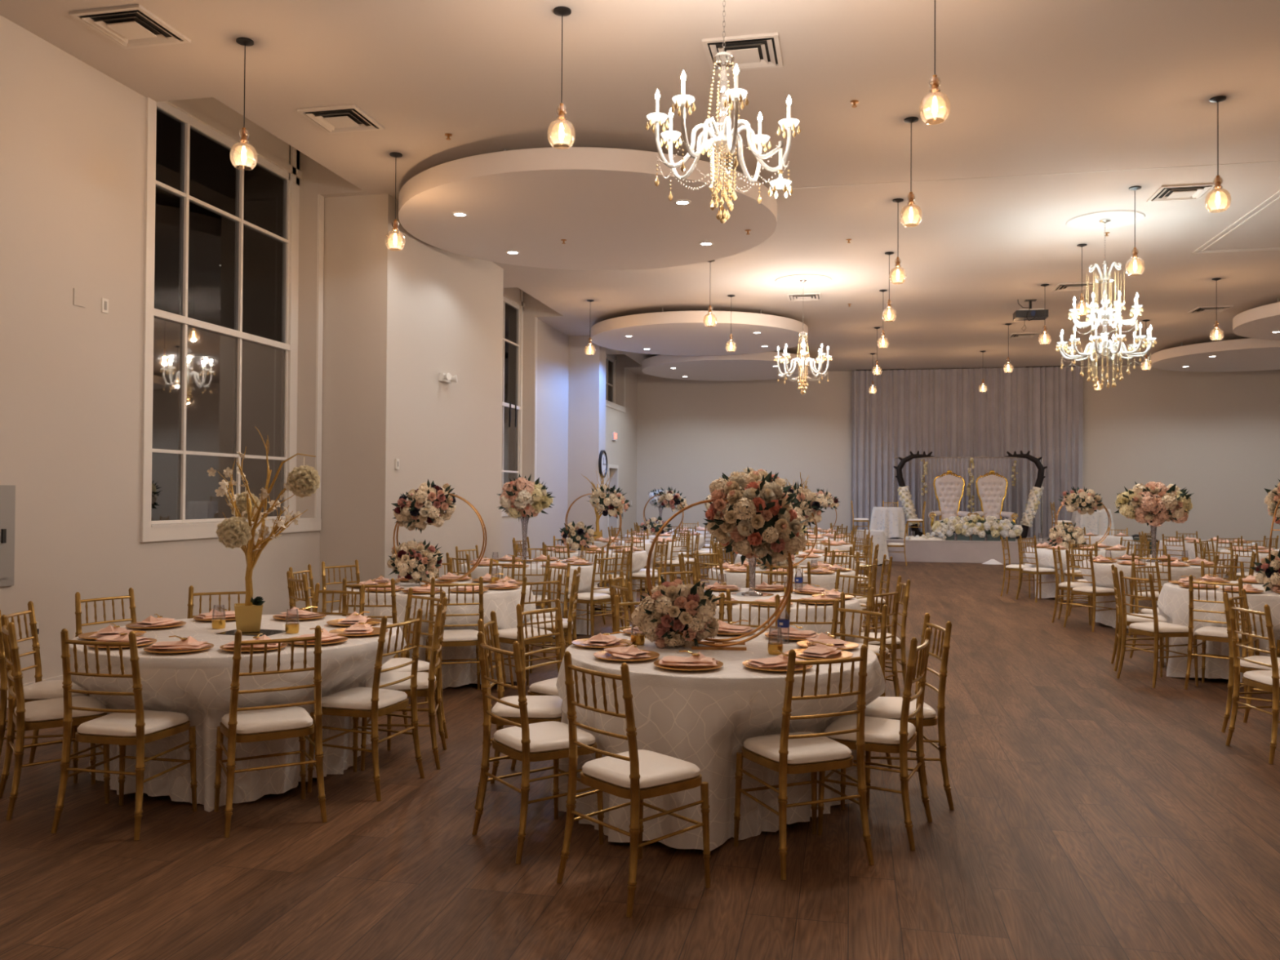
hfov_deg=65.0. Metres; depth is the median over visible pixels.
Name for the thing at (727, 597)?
chair
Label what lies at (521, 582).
charger plate
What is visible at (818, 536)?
napkin
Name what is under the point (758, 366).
ceiling disc
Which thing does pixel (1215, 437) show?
wall
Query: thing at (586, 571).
tablecloth
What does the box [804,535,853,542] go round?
tablecloth
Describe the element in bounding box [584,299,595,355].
pendant light
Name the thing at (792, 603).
charger plate
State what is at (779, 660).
napkin
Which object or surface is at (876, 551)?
chair
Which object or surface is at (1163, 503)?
flower bouquet
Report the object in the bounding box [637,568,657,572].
seat cushion
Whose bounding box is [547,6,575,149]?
pendant light
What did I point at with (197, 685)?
tablecloth
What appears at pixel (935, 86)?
socket
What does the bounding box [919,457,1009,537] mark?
drape
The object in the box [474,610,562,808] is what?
chair
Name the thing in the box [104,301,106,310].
socket
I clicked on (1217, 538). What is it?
chair
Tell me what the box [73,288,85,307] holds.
blank plate
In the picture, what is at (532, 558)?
charger plate
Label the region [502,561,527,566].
napkin
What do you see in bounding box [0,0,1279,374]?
ceiling
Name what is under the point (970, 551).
stage
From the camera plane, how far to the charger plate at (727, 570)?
10.22 m
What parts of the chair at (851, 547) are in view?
post, backrest, post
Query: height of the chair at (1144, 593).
0.930 m
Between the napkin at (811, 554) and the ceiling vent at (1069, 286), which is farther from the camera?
the ceiling vent at (1069, 286)
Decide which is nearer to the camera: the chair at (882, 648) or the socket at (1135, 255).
the chair at (882, 648)
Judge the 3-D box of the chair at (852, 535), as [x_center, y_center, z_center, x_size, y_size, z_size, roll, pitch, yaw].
[3.299,1.349,16.832,0.446,0.920,0.452,1,-1,-44]
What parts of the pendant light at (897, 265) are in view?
glass globe, bulb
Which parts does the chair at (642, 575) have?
leg, seat frame, post, backrest, post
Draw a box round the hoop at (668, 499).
[639,486,687,534]
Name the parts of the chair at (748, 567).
post, rail, post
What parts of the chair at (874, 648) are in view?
post, rail, rail, seat frame, rail, rail, post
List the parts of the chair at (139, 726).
post, rail, rail, rail, rail, leg, seat frame, post, leg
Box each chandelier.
[645,0,800,223]
[773,279,832,395]
[1055,218,1156,388]
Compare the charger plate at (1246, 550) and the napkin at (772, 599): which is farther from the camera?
the charger plate at (1246, 550)
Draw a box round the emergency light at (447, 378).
[438,373,457,383]
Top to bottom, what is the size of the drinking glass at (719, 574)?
0.134 m
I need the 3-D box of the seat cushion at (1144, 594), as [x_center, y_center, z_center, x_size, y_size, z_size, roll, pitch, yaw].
[5.774,1.284,11.347,0.394,0.049,0.378,0,-1,27]
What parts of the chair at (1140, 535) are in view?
chair frame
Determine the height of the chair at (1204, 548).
0.930 m
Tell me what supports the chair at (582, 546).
on the floor
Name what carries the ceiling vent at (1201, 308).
in the ceiling
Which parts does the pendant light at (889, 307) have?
glass globe, cord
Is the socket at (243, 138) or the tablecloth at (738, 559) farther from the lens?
the tablecloth at (738, 559)
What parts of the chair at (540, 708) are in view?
post, rail, post, seat frame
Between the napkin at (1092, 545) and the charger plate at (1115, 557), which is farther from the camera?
the napkin at (1092, 545)
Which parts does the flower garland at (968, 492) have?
garland stem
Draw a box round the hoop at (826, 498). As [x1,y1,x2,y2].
[805,488,839,537]
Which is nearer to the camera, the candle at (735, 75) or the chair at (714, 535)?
the candle at (735, 75)
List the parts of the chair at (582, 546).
post, backrest, post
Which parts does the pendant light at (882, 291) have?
glass globe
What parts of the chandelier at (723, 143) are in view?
candle bulb, candle bulb, candle bulb, arm, arm, arm, arm, chain, arm, candle bulb, arm, arm, candle bulb, arm, candle bulb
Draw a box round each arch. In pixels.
[893,450,934,536]
[1006,450,1047,538]
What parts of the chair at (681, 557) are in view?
post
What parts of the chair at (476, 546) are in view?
post, backrest, post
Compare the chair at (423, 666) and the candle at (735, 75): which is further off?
the chair at (423, 666)
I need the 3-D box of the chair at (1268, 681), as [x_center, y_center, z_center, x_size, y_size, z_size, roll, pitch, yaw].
[3.896,1.201,6.091,0.451,0.930,0.453,0,-1,0]
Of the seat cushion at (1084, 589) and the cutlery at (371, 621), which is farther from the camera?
the seat cushion at (1084, 589)
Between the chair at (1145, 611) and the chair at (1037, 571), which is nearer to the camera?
the chair at (1145, 611)
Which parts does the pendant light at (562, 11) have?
bulb, glass globe, cord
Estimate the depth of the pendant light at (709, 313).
14.41 m
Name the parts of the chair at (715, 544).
post, backrest, post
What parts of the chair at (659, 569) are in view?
post, rail, post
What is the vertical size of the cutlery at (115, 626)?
0.019 m
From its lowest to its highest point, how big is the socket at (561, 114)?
0.120 m
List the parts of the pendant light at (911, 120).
glass globe, bulb, cord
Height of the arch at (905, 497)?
2.290 m
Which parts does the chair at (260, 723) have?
leg, post, seat frame, rail, rail, rail, rail, leg, post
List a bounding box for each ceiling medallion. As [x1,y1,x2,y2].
[774,274,831,286]
[1066,209,1145,230]
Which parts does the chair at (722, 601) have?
post, rail, rail, post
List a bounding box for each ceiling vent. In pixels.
[69,4,191,48]
[297,104,384,133]
[702,32,782,72]
[786,292,822,301]
[856,368,904,370]
[1007,332,1040,337]
[1025,365,1078,367]
[1051,281,1096,291]
[1146,182,1215,202]
[1187,305,1233,313]
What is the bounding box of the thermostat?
[395,458,399,469]
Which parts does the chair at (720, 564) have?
post, backrest, post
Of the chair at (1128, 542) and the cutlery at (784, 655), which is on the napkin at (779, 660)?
the cutlery at (784, 655)
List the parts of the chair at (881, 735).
leg, leg, seat frame, post, rail, rail, rail, rail, post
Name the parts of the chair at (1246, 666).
post, rail, rail, post, seat frame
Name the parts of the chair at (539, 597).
post, backrest, seat frame, post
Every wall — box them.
[0,14,637,687]
[636,365,1279,552]
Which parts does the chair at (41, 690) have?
post, rail, rail, rail, rail, post, seat frame, leg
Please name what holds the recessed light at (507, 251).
attached to the ceiling disc at (516, 206)
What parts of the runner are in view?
flower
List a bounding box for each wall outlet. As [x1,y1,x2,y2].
[30,622,39,636]
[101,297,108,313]
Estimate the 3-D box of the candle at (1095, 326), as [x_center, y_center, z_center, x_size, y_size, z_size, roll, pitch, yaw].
[5.351,-1.761,11.787,0.030,0.162,0.030,0,-1,12]
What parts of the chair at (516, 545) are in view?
post, backrest, post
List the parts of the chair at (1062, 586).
post, backrest, post, seat frame, leg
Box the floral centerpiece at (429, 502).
[386,478,486,586]
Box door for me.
[607,463,618,537]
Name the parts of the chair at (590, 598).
leg, seat frame, post, backrest, post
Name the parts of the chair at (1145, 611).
post, backrest, post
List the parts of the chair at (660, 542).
backrest, post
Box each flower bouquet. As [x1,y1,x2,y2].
[496,473,554,520]
[648,488,675,508]
[704,466,800,555]
[1113,481,1193,527]
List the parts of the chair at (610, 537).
backrest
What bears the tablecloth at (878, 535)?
on the side table
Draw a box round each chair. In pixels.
[0,600,88,782]
[0,614,110,820]
[50,628,197,839]
[71,587,136,742]
[187,585,245,618]
[213,625,327,837]
[286,570,311,612]
[288,564,314,608]
[307,608,424,801]
[312,582,364,616]
[321,559,359,616]
[342,577,409,657]
[360,596,448,770]
[373,587,448,750]
[425,576,484,702]
[437,557,453,577]
[445,552,471,577]
[455,545,479,575]
[471,631,604,863]
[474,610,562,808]
[487,573,561,685]
[488,558,525,581]
[511,555,552,644]
[511,598,565,769]
[512,536,530,559]
[512,539,525,559]
[515,544,546,559]
[524,566,581,673]
[533,560,570,657]
[542,542,569,559]
[553,535,569,546]
[556,651,711,917]
[563,552,617,636]
[580,545,605,624]
[593,548,631,631]
[597,542,633,613]
[608,526,616,537]
[608,535,633,546]
[608,570,629,634]
[608,577,635,634]
[610,525,622,539]
[613,595,640,634]
[620,534,647,593]
[626,529,648,539]
[627,540,668,607]
[631,528,648,539]
[636,538,664,587]
[654,533,690,583]
[657,565,696,586]
[666,524,683,533]
[671,530,689,580]
[672,532,699,582]
[674,528,693,568]
[678,525,696,533]
[678,551,686,585]
[682,521,698,527]
[689,533,717,577]
[693,557,724,586]
[696,549,720,583]
[698,535,717,566]
[701,524,719,567]
[711,540,724,566]
[713,542,734,564]
[714,542,733,564]
[716,589,732,624]
[718,592,780,629]
[733,644,874,879]
[746,564,788,587]
[768,561,810,585]
[785,591,845,640]
[802,539,830,551]
[804,537,829,551]
[813,527,832,534]
[817,627,932,850]
[823,546,852,568]
[830,523,843,533]
[831,550,859,594]
[831,599,892,768]
[833,532,853,544]
[834,568,872,632]
[835,530,853,544]
[836,525,848,535]
[850,500,869,529]
[851,541,873,594]
[852,524,857,559]
[852,559,877,632]
[853,528,866,574]
[853,536,869,576]
[853,575,911,693]
[854,529,870,577]
[854,534,872,588]
[854,584,900,697]
[855,554,892,633]
[857,543,879,619]
[864,613,954,809]
[882,500,897,506]
[886,524,907,565]
[906,501,925,536]
[928,470,973,539]
[971,470,1017,539]
[1000,536,1035,598]
[1015,538,1060,602]
[1019,535,1036,591]
[1049,502,1072,533]
[1051,546,1092,625]
[1062,541,1097,603]
[1063,549,1115,631]
[1068,544,1097,616]
[1107,527,1128,535]
[1111,564,1168,671]
[1116,570,1198,688]
[1120,537,1142,557]
[1126,541,1150,558]
[1128,552,1171,635]
[1129,560,1161,657]
[1133,545,1167,558]
[1138,532,1159,558]
[1141,531,1162,556]
[1151,539,1159,558]
[1162,533,1190,559]
[1176,531,1198,539]
[1184,574,1259,697]
[1193,539,1230,575]
[1198,537,1224,579]
[1200,560,1244,581]
[1202,547,1233,581]
[1212,535,1242,564]
[1212,554,1238,581]
[1221,588,1279,732]
[1225,598,1279,764]
[1230,542,1259,577]
[1237,537,1266,547]
[1248,551,1256,575]
[1262,535,1278,549]
[1276,639,1279,657]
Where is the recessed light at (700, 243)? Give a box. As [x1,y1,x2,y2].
[698,241,713,245]
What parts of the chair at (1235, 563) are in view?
post, backrest, post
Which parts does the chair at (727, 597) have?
post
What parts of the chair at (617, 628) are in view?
post, rail, rail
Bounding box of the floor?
[0,550,1279,959]
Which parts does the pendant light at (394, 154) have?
glass globe, bulb, cord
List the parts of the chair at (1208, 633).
post, leg, rail, rail, rail, rail, seat frame, post, leg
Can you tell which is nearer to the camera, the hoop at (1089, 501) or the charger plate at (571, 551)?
the charger plate at (571, 551)
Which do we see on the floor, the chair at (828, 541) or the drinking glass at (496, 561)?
the chair at (828, 541)
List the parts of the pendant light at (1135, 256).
glass globe, cord, bulb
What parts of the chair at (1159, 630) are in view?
post, backrest, post, seat frame, leg, leg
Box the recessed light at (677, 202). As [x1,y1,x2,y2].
[674,199,691,204]
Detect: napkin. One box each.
[88,625,132,637]
[94,631,152,644]
[129,615,180,626]
[146,635,210,649]
[195,608,235,619]
[222,634,283,648]
[275,606,324,617]
[295,627,345,642]
[337,611,370,624]
[343,620,373,634]
[359,579,378,585]
[365,582,402,590]
[373,576,391,582]
[398,576,408,580]
[404,583,439,591]
[439,572,469,579]
[453,582,484,591]
[471,560,495,564]
[479,573,500,581]
[484,579,515,588]
[495,576,519,583]
[498,555,517,559]
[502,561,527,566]
[533,554,558,559]
[541,560,567,565]
[555,547,573,551]
[565,555,577,561]
[572,559,588,564]
[579,633,621,645]
[586,547,606,552]
[595,537,605,540]
[603,644,651,658]
[614,547,633,551]
[625,538,641,542]
[625,626,642,633]
[657,652,718,666]
[659,532,671,535]
[706,582,738,589]
[715,619,753,632]
[716,595,737,601]
[717,562,737,568]
[728,564,751,570]
[737,560,757,565]
[746,651,805,667]
[753,582,783,589]
[754,595,785,602]
[765,568,786,571]
[766,626,818,638]
[796,584,827,592]
[797,551,819,556]
[798,640,841,657]
[801,593,834,599]
[805,547,825,551]
[806,632,848,647]
[808,534,822,537]
[810,565,831,573]
[811,561,831,567]
[822,540,840,544]
[823,588,840,597]
[826,564,846,570]
[836,539,845,543]
[1033,542,1047,546]
[1041,542,1052,546]
[1047,544,1066,548]
[1080,545,1098,549]
[1093,555,1113,559]
[1093,556,1111,561]
[1097,542,1111,546]
[1109,545,1120,549]
[1116,544,1126,548]
[1117,554,1138,559]
[1120,559,1144,564]
[1157,555,1180,559]
[1164,560,1184,565]
[1167,537,1180,541]
[1177,576,1195,582]
[1182,580,1213,587]
[1183,536,1197,539]
[1188,556,1203,561]
[1190,559,1214,564]
[1196,574,1226,581]
[1213,537,1225,540]
[1217,539,1233,542]
[1224,583,1260,591]
[1241,574,1256,582]
[1249,544,1267,548]
[1257,547,1278,551]
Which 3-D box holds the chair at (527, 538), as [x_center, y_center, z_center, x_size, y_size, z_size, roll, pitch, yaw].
[-1.521,1.279,14.237,0.448,0.930,0.453,0,-1,27]
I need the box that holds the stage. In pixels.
[849,534,1146,564]
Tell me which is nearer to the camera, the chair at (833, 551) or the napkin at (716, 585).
the napkin at (716, 585)
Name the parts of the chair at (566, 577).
post, rail, rail, post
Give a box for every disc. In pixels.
[398,146,777,270]
[509,561,539,564]
[591,307,808,355]
[641,350,816,381]
[730,591,773,597]
[1139,560,1167,563]
[1151,337,1279,372]
[1232,297,1279,340]
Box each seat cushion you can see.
[14,695,106,722]
[23,680,88,699]
[76,709,188,737]
[222,706,312,734]
[321,687,407,710]
[328,610,339,616]
[365,671,435,690]
[373,657,429,672]
[432,629,478,641]
[491,695,562,718]
[493,720,595,752]
[497,626,552,639]
[526,617,573,628]
[528,677,559,696]
[533,595,547,601]
[533,608,555,618]
[568,592,610,600]
[582,749,699,789]
[593,586,620,594]
[602,574,625,580]
[631,571,662,577]
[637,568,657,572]
[657,560,685,564]
[672,557,693,561]
[677,551,690,555]
[693,550,712,553]
[743,731,851,764]
[824,715,915,744]
[853,518,868,519]
[853,632,900,644]
[854,642,888,656]
[855,595,885,603]
[859,603,866,609]
[864,696,936,719]
[887,542,904,545]
[906,518,923,520]
[1005,564,1034,568]
[1022,567,1054,572]
[1053,520,1071,522]
[1058,582,1092,587]
[1064,569,1082,574]
[1072,586,1114,593]
[1118,613,1167,622]
[1128,622,1188,632]
[1133,590,1159,597]
[1140,607,1159,614]
[1194,626,1254,639]
[1236,571,1257,576]
[1240,655,1279,670]
[1243,670,1279,687]
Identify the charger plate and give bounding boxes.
[78,630,144,639]
[87,637,156,648]
[125,620,186,629]
[143,642,213,653]
[192,615,235,621]
[219,642,287,651]
[272,613,326,620]
[286,635,347,644]
[326,617,381,626]
[328,626,388,635]
[364,587,404,591]
[402,588,443,593]
[436,577,471,581]
[449,588,488,592]
[469,563,489,565]
[471,577,502,582]
[483,585,519,589]
[488,581,522,585]
[496,558,521,560]
[499,564,528,568]
[532,558,559,560]
[552,550,576,552]
[562,560,588,562]
[565,562,594,564]
[571,638,632,648]
[593,649,659,661]
[622,627,645,635]
[653,659,723,671]
[703,586,741,591]
[717,627,754,635]
[724,568,746,572]
[742,657,813,671]
[750,586,783,591]
[751,600,793,606]
[764,631,819,640]
[786,648,853,659]
[792,589,830,594]
[795,555,821,557]
[796,640,858,649]
[802,602,833,604]
[803,551,824,553]
[803,570,835,573]
[811,594,853,599]
[824,568,852,571]
[1088,560,1117,562]
[1103,548,1126,550]
[1115,557,1138,559]
[1116,562,1146,565]
[1159,563,1190,566]
[1168,580,1185,584]
[1177,584,1219,588]
[1186,562,1217,565]
[1194,578,1231,582]
[1219,588,1263,593]
[1227,549,1251,551]
[1235,579,1263,583]
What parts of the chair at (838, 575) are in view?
post, rail, rail, post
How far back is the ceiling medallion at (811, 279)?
15.75 m
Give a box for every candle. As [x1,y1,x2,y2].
[655,99,658,112]
[669,117,672,130]
[681,80,684,94]
[734,74,737,88]
[758,121,761,133]
[778,148,782,177]
[786,105,791,118]
[1073,325,1075,338]
[1091,293,1093,304]
[1094,323,1097,335]
[1118,290,1120,302]
[1119,321,1121,334]
[1135,293,1138,305]
[1138,323,1142,335]
[1146,328,1149,337]
[1149,324,1151,337]
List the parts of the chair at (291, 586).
post, rail, rail, post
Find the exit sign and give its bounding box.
[612,431,617,440]
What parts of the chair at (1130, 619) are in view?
backrest, post, post, seat frame, leg, leg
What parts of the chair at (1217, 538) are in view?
chair frame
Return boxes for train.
[982,559,1002,564]
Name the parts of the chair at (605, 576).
post, backrest, post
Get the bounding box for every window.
[140,97,324,542]
[501,287,537,516]
[605,354,626,413]
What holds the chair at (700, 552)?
on the floor
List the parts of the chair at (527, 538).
backrest, post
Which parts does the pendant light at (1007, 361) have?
glass globe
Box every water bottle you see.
[777,604,789,643]
[794,567,802,593]
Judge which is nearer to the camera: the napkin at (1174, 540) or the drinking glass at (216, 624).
the drinking glass at (216, 624)
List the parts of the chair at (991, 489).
gold frame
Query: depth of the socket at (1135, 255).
10.90 m
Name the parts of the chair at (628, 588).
post, rail, rail, rail, post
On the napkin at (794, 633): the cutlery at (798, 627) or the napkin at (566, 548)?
the cutlery at (798, 627)
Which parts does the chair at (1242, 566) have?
post, backrest, post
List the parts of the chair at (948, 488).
leg, gold frame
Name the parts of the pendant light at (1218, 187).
glass globe, cord, bulb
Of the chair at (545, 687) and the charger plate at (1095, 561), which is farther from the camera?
the charger plate at (1095, 561)
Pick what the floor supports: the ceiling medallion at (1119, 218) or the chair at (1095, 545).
the chair at (1095, 545)
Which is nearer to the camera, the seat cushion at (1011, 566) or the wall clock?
the seat cushion at (1011, 566)
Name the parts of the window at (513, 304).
glass, glass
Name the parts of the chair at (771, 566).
post, backrest, post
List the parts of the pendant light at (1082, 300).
bulb, glass globe, cord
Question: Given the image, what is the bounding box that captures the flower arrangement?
[931,514,1022,541]
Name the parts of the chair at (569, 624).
leg, seat frame, post, post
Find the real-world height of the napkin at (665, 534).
0.063 m
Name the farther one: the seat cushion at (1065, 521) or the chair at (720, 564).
the seat cushion at (1065, 521)
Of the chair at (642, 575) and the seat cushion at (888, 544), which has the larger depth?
the seat cushion at (888, 544)
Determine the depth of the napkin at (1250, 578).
9.32 m
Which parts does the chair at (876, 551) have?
post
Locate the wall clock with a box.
[598,449,607,477]
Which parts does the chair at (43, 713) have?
rail, post, rail, rail, post, seat frame, leg, leg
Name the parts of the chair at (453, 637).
leg, post, seat frame, rail, rail, rail, rail, leg, post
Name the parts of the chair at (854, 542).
post, backrest, post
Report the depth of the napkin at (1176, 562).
11.48 m
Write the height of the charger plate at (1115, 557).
0.018 m
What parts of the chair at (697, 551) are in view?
post, post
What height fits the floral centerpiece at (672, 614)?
0.946 m
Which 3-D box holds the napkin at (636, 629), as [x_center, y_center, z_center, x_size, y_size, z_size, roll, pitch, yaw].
[0.062,0.831,5.696,0.272,0.063,0.157,1,-1,-37]
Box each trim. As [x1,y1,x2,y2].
[770,160,1279,190]
[1191,190,1279,253]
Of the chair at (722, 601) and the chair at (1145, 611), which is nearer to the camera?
the chair at (722, 601)
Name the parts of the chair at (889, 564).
seat frame, post, backrest, post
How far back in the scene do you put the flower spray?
13.09 m
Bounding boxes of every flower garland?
[920,459,927,495]
[966,457,974,537]
[1011,460,1017,486]
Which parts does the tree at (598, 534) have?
planter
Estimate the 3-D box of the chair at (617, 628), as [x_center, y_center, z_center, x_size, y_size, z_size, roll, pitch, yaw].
[0.093,1.178,6.111,0.453,0.930,0.451,1,-1,-22]
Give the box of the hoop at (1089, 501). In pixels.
[1047,486,1111,548]
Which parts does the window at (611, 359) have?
glass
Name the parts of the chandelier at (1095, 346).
arm, arm, arm, arm, arm, arm, arm, arm, arm, arm, chain, arm, arm, arm, arm, arm, arm, arm, arm, arm, arm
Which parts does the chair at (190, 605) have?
post, rail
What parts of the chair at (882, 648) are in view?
post, rail, rail, post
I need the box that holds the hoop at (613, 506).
[556,470,631,550]
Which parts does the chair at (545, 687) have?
post, seat frame, rail, rail, rail, rail, post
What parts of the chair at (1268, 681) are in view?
post, rail, rail, rail, rail, seat frame, post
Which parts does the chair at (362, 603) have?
post, rail, rail, post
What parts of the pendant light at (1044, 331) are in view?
glass globe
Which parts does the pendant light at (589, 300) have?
glass globe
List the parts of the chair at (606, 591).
leg, post, backrest, post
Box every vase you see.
[519,512,532,562]
[741,557,763,595]
[1146,512,1161,561]
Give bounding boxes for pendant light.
[229,37,257,170]
[385,151,404,250]
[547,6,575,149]
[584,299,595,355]
[703,259,716,327]
[724,294,736,351]
[868,353,876,393]
[871,327,881,375]
[876,289,888,348]
[881,251,896,321]
[888,198,906,284]
[899,116,922,226]
[919,0,950,124]
[978,351,987,391]
[1003,323,1013,373]
[1038,284,1051,345]
[1075,243,1088,316]
[1093,377,1102,390]
[1124,186,1145,275]
[1140,320,1151,370]
[1204,95,1231,213]
[1208,277,1223,340]
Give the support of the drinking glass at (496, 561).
on the tablecloth at (586, 571)
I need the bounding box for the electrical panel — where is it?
[0,484,15,586]
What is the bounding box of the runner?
[905,531,946,540]
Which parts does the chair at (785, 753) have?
leg, post, seat frame, leg, rail, rail, rail, rail, post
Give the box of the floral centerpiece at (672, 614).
[631,473,808,650]
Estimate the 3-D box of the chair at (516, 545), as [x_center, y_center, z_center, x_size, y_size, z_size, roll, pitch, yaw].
[-1.313,1.251,12.123,0.453,0.930,0.448,0,-1,-8]
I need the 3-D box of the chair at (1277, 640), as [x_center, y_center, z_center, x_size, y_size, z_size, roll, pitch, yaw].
[5.309,1.234,7.866,0.453,0.930,0.451,0,-1,10]
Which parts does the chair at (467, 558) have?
post, backrest, post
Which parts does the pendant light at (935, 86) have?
glass globe, cord, bulb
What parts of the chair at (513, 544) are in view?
post, backrest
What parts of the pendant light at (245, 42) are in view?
glass globe, bulb, cord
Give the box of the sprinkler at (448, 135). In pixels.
[444,133,452,140]
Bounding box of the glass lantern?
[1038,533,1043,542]
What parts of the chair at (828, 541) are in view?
backrest, post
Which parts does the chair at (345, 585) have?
post, rail, rail, rail, post, leg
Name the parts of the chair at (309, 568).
post, rail, post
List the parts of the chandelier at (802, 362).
arm, arm, arm, chain, arm, arm, arm, arm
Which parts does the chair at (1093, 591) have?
post, backrest, leg, post, seat frame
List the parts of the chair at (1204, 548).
post, backrest, post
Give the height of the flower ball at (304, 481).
0.230 m
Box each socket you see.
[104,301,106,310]
[240,127,247,142]
[392,219,397,231]
[558,102,564,119]
[895,257,899,266]
[908,191,913,204]
[931,74,937,92]
[1133,247,1137,257]
[1214,175,1221,188]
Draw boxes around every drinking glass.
[211,604,226,629]
[284,608,299,633]
[490,567,499,582]
[492,551,498,563]
[631,622,644,644]
[717,573,726,589]
[767,626,782,654]
[783,576,792,593]
[810,559,817,569]
[1105,550,1111,560]
[1181,550,1188,561]
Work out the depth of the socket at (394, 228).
9.97 m
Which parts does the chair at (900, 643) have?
seat frame, post, post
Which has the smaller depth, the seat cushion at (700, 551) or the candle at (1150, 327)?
the candle at (1150, 327)
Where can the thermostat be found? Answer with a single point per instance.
(397, 460)
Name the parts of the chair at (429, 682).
leg, seat frame, post, rail, rail, post, rail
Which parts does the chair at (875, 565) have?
post, backrest, post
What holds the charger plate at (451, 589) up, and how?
on the tablecloth at (504, 602)
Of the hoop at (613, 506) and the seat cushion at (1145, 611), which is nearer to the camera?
the seat cushion at (1145, 611)
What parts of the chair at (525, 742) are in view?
post, rail, rail, rail, rail, post, seat frame, leg, leg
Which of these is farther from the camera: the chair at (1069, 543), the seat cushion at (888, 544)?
the seat cushion at (888, 544)
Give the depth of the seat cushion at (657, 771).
3.92 m
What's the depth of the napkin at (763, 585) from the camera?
8.27 m
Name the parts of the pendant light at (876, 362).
glass globe, cord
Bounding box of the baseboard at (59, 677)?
[7,675,62,707]
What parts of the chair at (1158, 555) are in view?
chair frame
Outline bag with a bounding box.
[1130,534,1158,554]
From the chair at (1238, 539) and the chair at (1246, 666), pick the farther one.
the chair at (1238, 539)
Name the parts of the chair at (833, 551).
post, backrest, post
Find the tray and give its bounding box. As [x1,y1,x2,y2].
[216,629,285,636]
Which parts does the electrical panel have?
door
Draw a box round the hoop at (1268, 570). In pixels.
[1250,478,1279,592]
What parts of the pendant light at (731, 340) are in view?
glass globe, cord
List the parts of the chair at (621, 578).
post, rail, post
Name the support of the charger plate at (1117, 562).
on the tablecloth at (1103, 571)
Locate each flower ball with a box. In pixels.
[215,507,252,549]
[230,486,260,519]
[286,457,319,497]
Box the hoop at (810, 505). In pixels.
[752,481,824,569]
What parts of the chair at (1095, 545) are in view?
post, backrest, post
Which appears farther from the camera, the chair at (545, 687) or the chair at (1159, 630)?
the chair at (1159, 630)
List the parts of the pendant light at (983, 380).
glass globe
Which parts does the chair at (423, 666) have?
leg, post, rail, rail, rail, rail, post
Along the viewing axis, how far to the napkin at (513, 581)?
8.66 m
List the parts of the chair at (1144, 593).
post, backrest, post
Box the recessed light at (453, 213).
[451,211,468,216]
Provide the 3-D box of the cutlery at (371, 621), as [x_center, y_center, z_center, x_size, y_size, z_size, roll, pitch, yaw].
[-1.507,0.794,5.578,0.123,0.019,0.030,0,-1,7]
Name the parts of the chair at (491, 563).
post, backrest, post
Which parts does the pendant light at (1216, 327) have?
glass globe, cord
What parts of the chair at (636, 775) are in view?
post, rail, rail, rail, rail, post, leg, seat frame, leg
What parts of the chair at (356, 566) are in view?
post, rail, rail, rail, post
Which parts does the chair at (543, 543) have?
post, backrest, post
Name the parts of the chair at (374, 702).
leg, leg, seat frame, post, rail, rail, rail, rail, post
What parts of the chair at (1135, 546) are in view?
post, backrest, post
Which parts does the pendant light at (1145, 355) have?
glass globe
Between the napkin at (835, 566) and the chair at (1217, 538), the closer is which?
the napkin at (835, 566)
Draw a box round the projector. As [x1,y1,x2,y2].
[1013,299,1048,329]
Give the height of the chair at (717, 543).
0.920 m
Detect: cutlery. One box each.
[109,622,119,627]
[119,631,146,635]
[168,635,187,639]
[298,606,317,609]
[353,611,369,615]
[358,621,379,624]
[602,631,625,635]
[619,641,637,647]
[679,649,700,656]
[728,619,748,623]
[773,650,788,656]
[789,623,802,628]
[809,641,834,646]
[825,631,835,637]
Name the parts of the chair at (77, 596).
post, rail, rail, post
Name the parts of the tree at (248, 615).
planter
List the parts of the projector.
lid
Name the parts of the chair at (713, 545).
post, post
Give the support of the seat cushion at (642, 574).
on the chair at (642, 575)
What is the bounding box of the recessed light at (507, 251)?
[505,249,519,253]
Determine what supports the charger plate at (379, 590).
on the tablecloth at (504, 602)
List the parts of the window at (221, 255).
glass, glass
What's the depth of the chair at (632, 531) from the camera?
18.47 m
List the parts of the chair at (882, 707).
leg, seat frame, post, rail, rail, rail, rail, post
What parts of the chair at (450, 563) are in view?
backrest, post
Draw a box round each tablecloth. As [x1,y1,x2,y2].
[69,614,406,812]
[339,578,535,688]
[460,559,599,637]
[533,547,647,609]
[551,631,885,851]
[590,539,681,589]
[624,533,704,576]
[670,528,715,564]
[703,587,864,642]
[706,565,857,595]
[733,551,855,568]
[799,542,853,553]
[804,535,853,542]
[808,531,839,535]
[853,529,889,564]
[869,506,906,538]
[1024,546,1133,602]
[1070,508,1115,541]
[1079,535,1133,549]
[1079,559,1226,628]
[1156,581,1279,682]
[1158,540,1255,577]
[1219,549,1279,579]
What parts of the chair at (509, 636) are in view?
leg, seat frame, post, leg, rail, rail, rail, rail, post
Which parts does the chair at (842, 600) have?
post, rail, rail, post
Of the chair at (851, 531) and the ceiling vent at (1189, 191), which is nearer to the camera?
the ceiling vent at (1189, 191)
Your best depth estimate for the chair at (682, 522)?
23.24 m
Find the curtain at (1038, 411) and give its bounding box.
[850,366,1082,537]
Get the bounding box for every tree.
[207,426,315,632]
[581,474,608,540]
[785,471,808,555]
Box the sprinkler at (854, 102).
[850,100,858,107]

